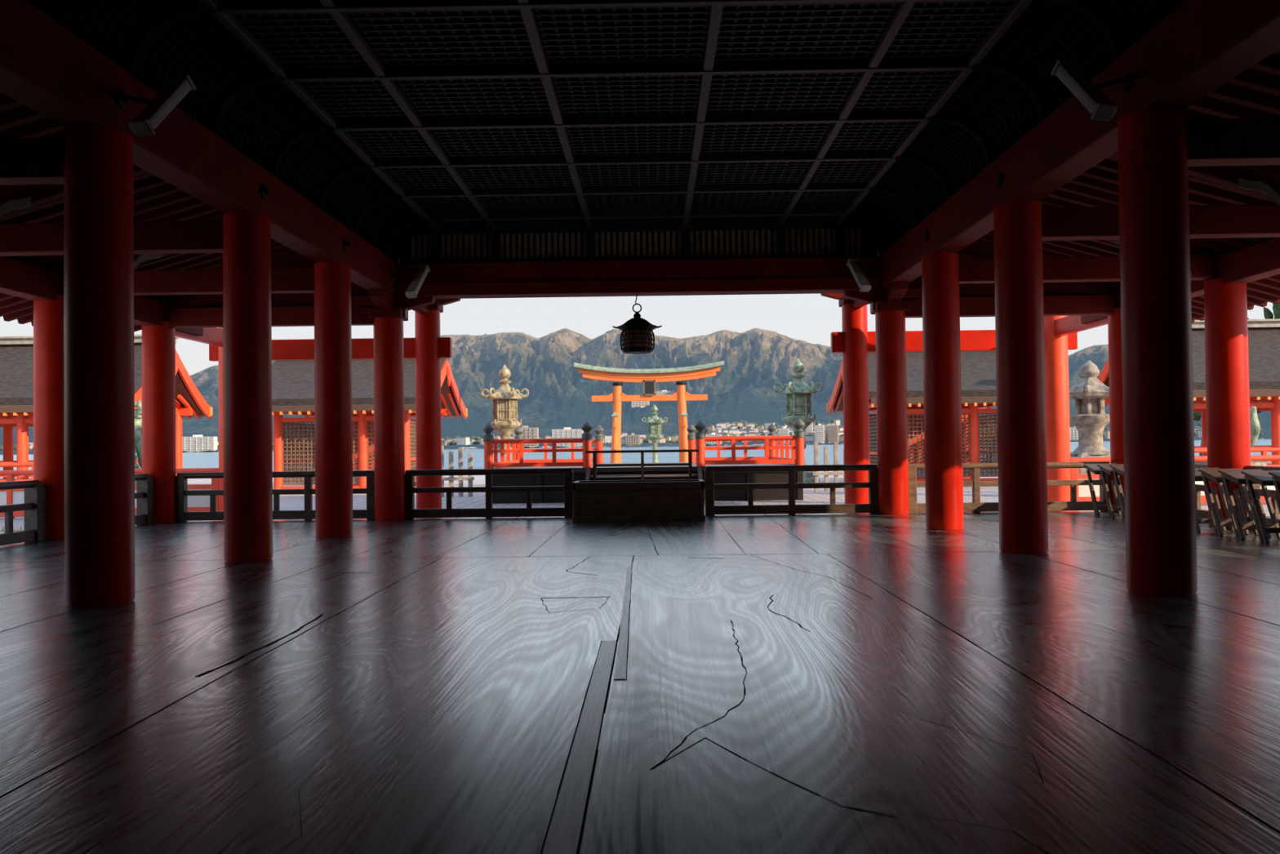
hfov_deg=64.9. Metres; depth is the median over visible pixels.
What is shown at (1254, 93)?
aisle roof
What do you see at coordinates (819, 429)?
apartment block
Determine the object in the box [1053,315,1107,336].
roof beam
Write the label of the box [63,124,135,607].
column
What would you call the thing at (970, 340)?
roof beam
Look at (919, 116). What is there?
ceiling beam
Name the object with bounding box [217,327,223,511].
column
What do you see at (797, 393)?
bronze lantern
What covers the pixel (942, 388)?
column
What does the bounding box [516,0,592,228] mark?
ceiling beam
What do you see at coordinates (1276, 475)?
folding stool
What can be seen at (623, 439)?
house
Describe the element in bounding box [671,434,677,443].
house
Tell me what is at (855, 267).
lamp
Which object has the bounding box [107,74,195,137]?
lamp
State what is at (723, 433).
house
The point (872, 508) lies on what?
railing
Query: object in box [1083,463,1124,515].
folding stool
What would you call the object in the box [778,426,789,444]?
apartment block
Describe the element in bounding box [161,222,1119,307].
wall
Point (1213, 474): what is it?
folding stool
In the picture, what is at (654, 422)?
bronze lantern
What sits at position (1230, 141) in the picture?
cross beam
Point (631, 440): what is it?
apartment block
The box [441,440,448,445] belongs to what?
house
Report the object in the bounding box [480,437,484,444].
house
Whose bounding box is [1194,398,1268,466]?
lion
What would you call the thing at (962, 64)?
ceiling beam
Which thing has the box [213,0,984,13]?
ceiling beam
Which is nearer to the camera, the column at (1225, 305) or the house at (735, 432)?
the column at (1225, 305)
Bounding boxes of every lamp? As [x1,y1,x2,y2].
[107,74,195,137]
[391,264,430,297]
[845,258,885,291]
[1050,59,1139,121]
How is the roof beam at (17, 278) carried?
on the column at (158, 342)
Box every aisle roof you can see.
[0,92,308,332]
[965,52,1279,323]
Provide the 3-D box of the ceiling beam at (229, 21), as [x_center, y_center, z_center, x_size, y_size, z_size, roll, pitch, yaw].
[-3.373,-3.343,6.114,0.090,0.080,20.020,-1,-1,1]
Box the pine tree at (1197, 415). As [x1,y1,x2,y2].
[1193,317,1263,456]
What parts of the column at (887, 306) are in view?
plate, bracket arm, bracket arm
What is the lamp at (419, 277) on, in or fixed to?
attached to the roof beam at (46, 68)
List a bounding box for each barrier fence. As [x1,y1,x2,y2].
[441,445,474,497]
[813,440,844,491]
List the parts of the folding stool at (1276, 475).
seat, seat frame, leg, leg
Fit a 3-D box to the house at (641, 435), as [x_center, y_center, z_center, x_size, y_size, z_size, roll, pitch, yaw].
[0.699,19.749,1661.348,17.600,14.600,10.600,-1,-1,-3]
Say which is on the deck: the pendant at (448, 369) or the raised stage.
the raised stage
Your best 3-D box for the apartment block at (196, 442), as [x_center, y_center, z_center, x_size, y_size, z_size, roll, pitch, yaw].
[-673.749,26.450,1533.196,54.000,29.000,13.200,-1,-1,1]
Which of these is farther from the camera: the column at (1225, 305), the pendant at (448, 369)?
the pendant at (448, 369)
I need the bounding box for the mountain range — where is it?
[0,328,1271,454]
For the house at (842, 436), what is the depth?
1540.03 m
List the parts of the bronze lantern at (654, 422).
stem, firebox frame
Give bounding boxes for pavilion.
[0,334,213,479]
[271,358,467,488]
[826,351,998,481]
[1097,319,1279,464]
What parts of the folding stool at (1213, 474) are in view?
leg, leg, seat frame, seat, leg, leg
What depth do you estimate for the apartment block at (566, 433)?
1517.64 m
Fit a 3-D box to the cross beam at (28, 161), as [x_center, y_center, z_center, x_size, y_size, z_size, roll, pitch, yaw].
[-6.000,-2.395,7.722,3.520,1.065,0.220,-1,-1,1]
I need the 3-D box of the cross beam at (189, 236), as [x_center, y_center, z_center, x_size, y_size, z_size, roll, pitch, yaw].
[-5.964,-2.337,10.507,3.520,1.085,0.250,-1,-1,1]
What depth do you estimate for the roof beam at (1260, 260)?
12.47 m
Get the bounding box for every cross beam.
[0,137,63,185]
[0,164,222,256]
[57,253,314,295]
[164,262,375,328]
[901,252,1118,318]
[958,206,1222,284]
[1041,151,1279,240]
[1186,48,1279,166]
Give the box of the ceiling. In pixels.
[217,0,1016,227]
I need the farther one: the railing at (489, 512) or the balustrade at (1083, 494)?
the balustrade at (1083, 494)
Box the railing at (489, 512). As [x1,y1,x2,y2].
[404,467,573,519]
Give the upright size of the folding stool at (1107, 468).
0.783 m
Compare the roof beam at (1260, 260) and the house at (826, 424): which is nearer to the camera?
the roof beam at (1260, 260)
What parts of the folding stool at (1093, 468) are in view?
leg, leg, seat, seat frame, leg, leg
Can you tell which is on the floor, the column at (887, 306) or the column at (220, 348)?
the column at (887, 306)
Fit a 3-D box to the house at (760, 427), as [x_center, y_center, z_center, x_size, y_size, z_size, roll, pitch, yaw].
[220.856,3.295,1839.680,10.200,16.400,10.000,-1,-1,19]
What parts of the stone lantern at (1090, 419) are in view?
stem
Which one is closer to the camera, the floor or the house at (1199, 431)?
the floor
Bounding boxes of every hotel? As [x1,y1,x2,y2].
[631,400,649,408]
[655,390,674,402]
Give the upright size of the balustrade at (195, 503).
0.910 m
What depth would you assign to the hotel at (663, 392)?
2554.01 m
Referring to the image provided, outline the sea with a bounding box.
[0,438,1271,478]
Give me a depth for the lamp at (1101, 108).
7.35 m
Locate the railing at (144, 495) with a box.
[134,473,153,524]
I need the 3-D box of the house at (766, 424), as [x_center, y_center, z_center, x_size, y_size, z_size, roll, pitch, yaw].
[243.277,-0.886,1887.431,17.600,14.600,10.600,-1,-1,21]
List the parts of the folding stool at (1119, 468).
seat, seat frame, leg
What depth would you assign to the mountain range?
2799.55 m
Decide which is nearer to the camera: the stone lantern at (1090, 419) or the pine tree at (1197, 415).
the stone lantern at (1090, 419)
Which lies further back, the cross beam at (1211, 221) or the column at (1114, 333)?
the column at (1114, 333)
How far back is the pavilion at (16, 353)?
26.79 m
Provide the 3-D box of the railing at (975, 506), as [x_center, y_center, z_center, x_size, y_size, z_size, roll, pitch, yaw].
[5.871,0.963,16.030,3.220,0.790,0.140,-1,-1,1]
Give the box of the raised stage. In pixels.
[482,417,804,503]
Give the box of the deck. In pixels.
[0,471,1270,533]
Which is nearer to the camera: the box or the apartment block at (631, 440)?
the box
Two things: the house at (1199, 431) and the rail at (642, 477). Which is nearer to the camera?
the rail at (642, 477)
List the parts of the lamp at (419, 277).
mounting arm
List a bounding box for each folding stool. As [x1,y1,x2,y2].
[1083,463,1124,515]
[1097,463,1124,518]
[1110,464,1124,519]
[1195,467,1234,532]
[1198,468,1257,535]
[1217,469,1279,539]
[1240,470,1279,543]
[1268,471,1279,513]
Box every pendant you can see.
[175,354,179,375]
[446,366,451,386]
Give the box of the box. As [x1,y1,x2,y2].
[571,479,706,522]
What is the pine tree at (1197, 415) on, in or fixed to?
on the bank
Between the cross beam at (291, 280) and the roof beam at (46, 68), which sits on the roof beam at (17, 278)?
the cross beam at (291, 280)
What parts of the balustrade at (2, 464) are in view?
rail, rail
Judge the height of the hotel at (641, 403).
21.000 m
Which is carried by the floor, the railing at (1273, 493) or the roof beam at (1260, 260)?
the railing at (1273, 493)
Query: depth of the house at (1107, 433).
1534.03 m
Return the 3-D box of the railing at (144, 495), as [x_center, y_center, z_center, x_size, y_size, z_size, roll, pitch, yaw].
[-7.757,1.106,14.687,0.180,0.790,2.280,-1,-1,1]
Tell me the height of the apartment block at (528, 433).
34.000 m
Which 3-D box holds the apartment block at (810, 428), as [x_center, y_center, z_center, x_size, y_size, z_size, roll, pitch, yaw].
[262.131,6.863,1556.189,9.000,34.000,13.200,-1,-1,1]
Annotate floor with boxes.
[0,510,1279,853]
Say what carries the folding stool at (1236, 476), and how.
on the floor
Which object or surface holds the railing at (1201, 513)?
on the floor
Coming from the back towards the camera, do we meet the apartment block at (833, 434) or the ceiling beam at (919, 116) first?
the apartment block at (833, 434)
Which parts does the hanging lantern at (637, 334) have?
panel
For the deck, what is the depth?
22.71 m
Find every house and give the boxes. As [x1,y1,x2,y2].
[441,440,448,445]
[456,436,470,444]
[469,438,475,444]
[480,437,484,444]
[604,435,612,443]
[621,436,626,444]
[635,434,645,438]
[657,437,665,442]
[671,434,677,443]
[707,424,714,431]
[715,423,725,428]
[720,428,728,432]
[721,432,729,441]
[726,422,731,429]
[728,430,739,434]
[730,425,737,429]
[735,421,742,426]
[752,426,758,432]
[757,424,764,431]
[760,432,767,441]
[764,422,774,429]
[804,434,814,441]
[823,423,835,431]
[833,418,839,425]
[839,434,844,440]
[1104,429,1110,438]
[1197,428,1201,437]
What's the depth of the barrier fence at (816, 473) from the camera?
25.68 m
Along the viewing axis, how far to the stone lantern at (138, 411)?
23.17 m
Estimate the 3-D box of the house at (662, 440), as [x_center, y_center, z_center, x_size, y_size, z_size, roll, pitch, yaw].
[33.163,21.554,1576.973,12.200,11.900,10.000,0,-1,-28]
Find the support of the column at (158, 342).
on the floor
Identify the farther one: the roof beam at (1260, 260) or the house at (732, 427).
the house at (732, 427)
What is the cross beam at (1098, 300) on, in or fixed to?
on the roof beam at (1260, 260)
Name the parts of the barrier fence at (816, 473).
post, post, post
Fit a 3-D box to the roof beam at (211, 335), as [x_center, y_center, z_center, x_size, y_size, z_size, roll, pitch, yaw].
[-7.703,-1.649,17.634,0.160,0.300,2.800,-1,-1,1]
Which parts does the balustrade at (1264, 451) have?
rail, post, rail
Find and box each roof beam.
[0,0,397,295]
[0,256,203,336]
[175,327,222,346]
[208,337,452,361]
[413,305,429,314]
[831,329,1077,352]
[852,300,866,307]
[880,0,1279,288]
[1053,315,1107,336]
[1080,237,1279,324]
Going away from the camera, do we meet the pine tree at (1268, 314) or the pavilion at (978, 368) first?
the pavilion at (978, 368)
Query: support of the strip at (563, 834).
on the floor
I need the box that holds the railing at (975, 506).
[907,461,1111,513]
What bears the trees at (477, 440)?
on the mountain range
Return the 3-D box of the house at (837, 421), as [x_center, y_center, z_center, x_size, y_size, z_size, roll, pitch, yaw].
[371.404,-6.990,1898.691,10.200,16.400,10.000,0,-1,-21]
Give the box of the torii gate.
[573,360,724,462]
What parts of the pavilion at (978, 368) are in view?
rail, ground sill, ground sill, post, rail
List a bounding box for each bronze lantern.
[480,364,528,461]
[641,404,667,462]
[773,358,822,482]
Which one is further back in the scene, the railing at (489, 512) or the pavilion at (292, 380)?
the pavilion at (292, 380)
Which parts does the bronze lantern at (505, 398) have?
stem, firebox frame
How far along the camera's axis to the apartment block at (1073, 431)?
1515.42 m
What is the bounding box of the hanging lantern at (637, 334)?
[612,293,662,354]
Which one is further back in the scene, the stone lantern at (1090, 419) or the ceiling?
the stone lantern at (1090, 419)
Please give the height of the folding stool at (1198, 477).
0.783 m
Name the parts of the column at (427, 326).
bracket arm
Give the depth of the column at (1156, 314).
7.37 m
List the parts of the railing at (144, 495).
rail, rail, rail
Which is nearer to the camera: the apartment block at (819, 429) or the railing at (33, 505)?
the railing at (33, 505)
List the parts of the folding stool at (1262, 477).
leg, leg, seat frame, seat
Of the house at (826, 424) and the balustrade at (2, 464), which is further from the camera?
the house at (826, 424)
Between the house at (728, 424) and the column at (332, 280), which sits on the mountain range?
the house at (728, 424)
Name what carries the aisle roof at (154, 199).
on the roof beam at (17, 278)
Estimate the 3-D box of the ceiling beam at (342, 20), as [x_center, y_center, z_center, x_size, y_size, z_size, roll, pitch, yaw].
[-2.453,-3.354,6.102,0.090,0.080,20.020,-1,-1,1]
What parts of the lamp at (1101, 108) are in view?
mounting arm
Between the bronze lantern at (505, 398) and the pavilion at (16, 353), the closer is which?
the pavilion at (16, 353)
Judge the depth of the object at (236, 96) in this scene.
9.37 m
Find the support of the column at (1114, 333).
on the floor
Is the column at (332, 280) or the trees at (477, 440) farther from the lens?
the trees at (477, 440)
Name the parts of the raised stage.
post, rail, post, rail, rail, rail, rail, rail, rail, post, post, post, post, rail, rail, rail, rail, rail, rail, post, rail, post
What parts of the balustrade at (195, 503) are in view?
post, rail, white panel, rail, rail, post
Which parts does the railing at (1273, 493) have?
post, rail, rail, rail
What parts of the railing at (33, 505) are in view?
rail, rail, rail, post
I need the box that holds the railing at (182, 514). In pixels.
[175,470,374,521]
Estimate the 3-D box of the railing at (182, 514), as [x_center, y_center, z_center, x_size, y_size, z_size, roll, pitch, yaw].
[-5.847,1.109,16.182,3.220,0.790,0.140,-1,-1,1]
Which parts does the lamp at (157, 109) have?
mounting arm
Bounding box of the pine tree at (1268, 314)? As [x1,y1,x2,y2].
[1262,302,1279,319]
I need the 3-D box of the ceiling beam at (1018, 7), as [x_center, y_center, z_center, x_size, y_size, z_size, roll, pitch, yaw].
[3.026,-3.422,6.031,0.090,0.080,20.020,-1,-1,1]
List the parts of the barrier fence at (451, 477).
post, post, post, post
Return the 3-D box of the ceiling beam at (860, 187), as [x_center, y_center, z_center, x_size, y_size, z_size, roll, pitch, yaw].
[-0.071,-3.241,13.800,6.400,0.080,0.080,-1,-1,1]
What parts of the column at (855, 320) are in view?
bracket arm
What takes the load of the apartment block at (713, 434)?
on the mountain range
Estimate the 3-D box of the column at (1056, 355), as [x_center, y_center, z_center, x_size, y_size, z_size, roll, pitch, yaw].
[7.729,-0.380,18.709,0.500,3.720,0.500,-1,-1,1]
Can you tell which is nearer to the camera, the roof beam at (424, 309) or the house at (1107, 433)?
the roof beam at (424, 309)
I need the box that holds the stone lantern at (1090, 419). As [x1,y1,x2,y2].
[1068,360,1110,474]
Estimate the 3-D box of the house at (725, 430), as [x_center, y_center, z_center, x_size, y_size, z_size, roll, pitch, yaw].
[144.930,11.697,1718.469,10.200,16.400,10.000,0,-1,-26]
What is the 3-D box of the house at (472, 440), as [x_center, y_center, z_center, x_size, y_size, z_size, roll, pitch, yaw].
[-273.639,24.966,1623.124,15.200,12.400,10.000,-1,-1,26]
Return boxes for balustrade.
[0,462,33,481]
[0,467,218,518]
[1070,454,1279,502]
[1194,447,1279,466]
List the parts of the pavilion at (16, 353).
post, rail, post, post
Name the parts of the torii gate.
plaque frame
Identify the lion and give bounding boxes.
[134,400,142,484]
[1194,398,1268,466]
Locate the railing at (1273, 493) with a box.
[1238,465,1279,527]
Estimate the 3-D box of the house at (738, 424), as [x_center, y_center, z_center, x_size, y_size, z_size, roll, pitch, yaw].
[182.250,-1.449,1849.708,10.200,16.400,10.000,0,-1,-16]
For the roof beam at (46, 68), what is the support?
on the column at (99, 360)
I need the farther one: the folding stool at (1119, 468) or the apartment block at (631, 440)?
the apartment block at (631, 440)
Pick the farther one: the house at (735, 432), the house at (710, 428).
the house at (710, 428)
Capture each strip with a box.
[542,640,616,853]
[613,566,631,679]
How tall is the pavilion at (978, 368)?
4.230 m
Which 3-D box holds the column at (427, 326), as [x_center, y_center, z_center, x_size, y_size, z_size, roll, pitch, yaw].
[-3.971,-0.404,18.864,1.234,4.060,0.500,-1,-1,1]
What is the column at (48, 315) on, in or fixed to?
on the floor
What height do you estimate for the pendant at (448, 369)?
0.600 m
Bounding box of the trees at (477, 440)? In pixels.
[0,417,1262,450]
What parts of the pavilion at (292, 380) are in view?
post, rail, ground sill, post, post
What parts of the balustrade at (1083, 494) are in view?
post, rail, rail, rail, white panel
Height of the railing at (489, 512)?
0.790 m
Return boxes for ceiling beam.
[198,0,440,231]
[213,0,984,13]
[283,59,972,81]
[319,0,497,230]
[333,111,928,130]
[372,151,894,168]
[402,183,869,197]
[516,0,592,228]
[682,0,723,226]
[777,1,915,225]
[835,0,1033,224]
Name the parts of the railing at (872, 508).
post, post, rail, rail, rail, post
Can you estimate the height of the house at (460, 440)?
14.600 m
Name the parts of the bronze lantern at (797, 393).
firebox frame, stem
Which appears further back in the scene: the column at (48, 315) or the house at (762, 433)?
the house at (762, 433)
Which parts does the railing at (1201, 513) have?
rail, rail, rail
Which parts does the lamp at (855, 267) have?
mounting arm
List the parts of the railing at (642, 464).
leg, leg, leg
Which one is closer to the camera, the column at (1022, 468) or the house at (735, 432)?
the column at (1022, 468)
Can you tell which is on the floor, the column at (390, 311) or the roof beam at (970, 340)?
the column at (390, 311)
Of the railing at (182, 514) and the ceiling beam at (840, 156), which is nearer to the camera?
the ceiling beam at (840, 156)
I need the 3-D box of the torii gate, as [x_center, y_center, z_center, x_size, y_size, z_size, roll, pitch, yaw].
[1.552,-1.246,160.039,23.800,18.316,10.200,-1,-1,1]
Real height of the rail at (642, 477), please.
0.030 m
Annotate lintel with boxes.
[395,256,881,298]
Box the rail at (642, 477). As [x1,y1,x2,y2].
[595,475,689,479]
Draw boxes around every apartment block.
[182,435,217,452]
[512,425,538,448]
[551,426,582,448]
[625,432,640,447]
[705,432,721,445]
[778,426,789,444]
[805,422,813,435]
[814,423,824,444]
[826,422,839,443]
[1069,425,1078,441]
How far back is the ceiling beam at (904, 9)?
9.96 m
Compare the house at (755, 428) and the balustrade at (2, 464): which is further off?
the house at (755, 428)
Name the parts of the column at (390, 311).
bracket arm, bracket arm, plate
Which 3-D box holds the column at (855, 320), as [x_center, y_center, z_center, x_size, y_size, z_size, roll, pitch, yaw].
[4.028,-0.504,18.760,1.234,4.060,0.500,-1,-1,1]
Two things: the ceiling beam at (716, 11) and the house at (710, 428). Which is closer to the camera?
the ceiling beam at (716, 11)
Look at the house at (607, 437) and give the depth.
1548.33 m
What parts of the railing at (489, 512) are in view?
post, rail, rail, post, rail, post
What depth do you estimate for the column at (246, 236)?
10.27 m
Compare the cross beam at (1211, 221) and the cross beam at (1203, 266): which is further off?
the cross beam at (1203, 266)
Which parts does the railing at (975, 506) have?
post, post, rail, rail, rail, post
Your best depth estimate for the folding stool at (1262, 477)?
11.02 m
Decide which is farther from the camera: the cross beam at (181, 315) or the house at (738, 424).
the house at (738, 424)
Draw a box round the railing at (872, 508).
[704,464,879,515]
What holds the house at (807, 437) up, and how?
on the mountain range
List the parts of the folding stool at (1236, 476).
leg, leg, seat frame, seat, leg, leg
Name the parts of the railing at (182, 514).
post, rail, rail, rail, post, post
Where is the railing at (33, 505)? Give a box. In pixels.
[0,480,45,546]
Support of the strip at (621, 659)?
on the floor
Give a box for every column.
[33,294,64,540]
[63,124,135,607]
[142,320,176,523]
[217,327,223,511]
[222,212,272,562]
[314,262,352,537]
[351,288,435,520]
[412,298,460,508]
[820,293,870,503]
[841,281,922,515]
[921,253,964,530]
[993,200,1048,554]
[1044,315,1071,501]
[1107,307,1124,511]
[1117,106,1197,595]
[1204,278,1251,527]
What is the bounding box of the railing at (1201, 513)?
[1195,463,1208,518]
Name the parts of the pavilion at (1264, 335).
post, rail, rail, post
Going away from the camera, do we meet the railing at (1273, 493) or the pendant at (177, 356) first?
the railing at (1273, 493)
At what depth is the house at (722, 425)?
1887.81 m
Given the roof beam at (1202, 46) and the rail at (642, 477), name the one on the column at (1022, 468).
the roof beam at (1202, 46)
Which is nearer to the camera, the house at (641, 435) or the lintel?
the lintel
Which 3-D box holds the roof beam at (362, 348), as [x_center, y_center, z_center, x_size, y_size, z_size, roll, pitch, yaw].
[-5.814,-1.459,18.906,4.540,0.380,0.160,-1,-1,1]
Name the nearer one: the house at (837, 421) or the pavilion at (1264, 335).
the pavilion at (1264, 335)
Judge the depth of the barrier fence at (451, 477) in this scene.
25.20 m
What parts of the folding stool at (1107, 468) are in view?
leg, leg, seat frame, seat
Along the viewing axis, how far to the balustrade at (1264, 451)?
23.37 m
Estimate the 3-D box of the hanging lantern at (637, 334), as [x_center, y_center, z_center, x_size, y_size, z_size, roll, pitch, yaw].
[-0.044,-1.654,15.933,0.688,0.960,0.789,0,-1,-29]
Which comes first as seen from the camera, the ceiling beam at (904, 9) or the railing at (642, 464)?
the ceiling beam at (904, 9)
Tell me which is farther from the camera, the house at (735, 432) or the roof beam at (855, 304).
the house at (735, 432)
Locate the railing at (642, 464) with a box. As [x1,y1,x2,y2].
[585,448,698,480]
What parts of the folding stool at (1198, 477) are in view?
leg, seat frame, seat, leg, leg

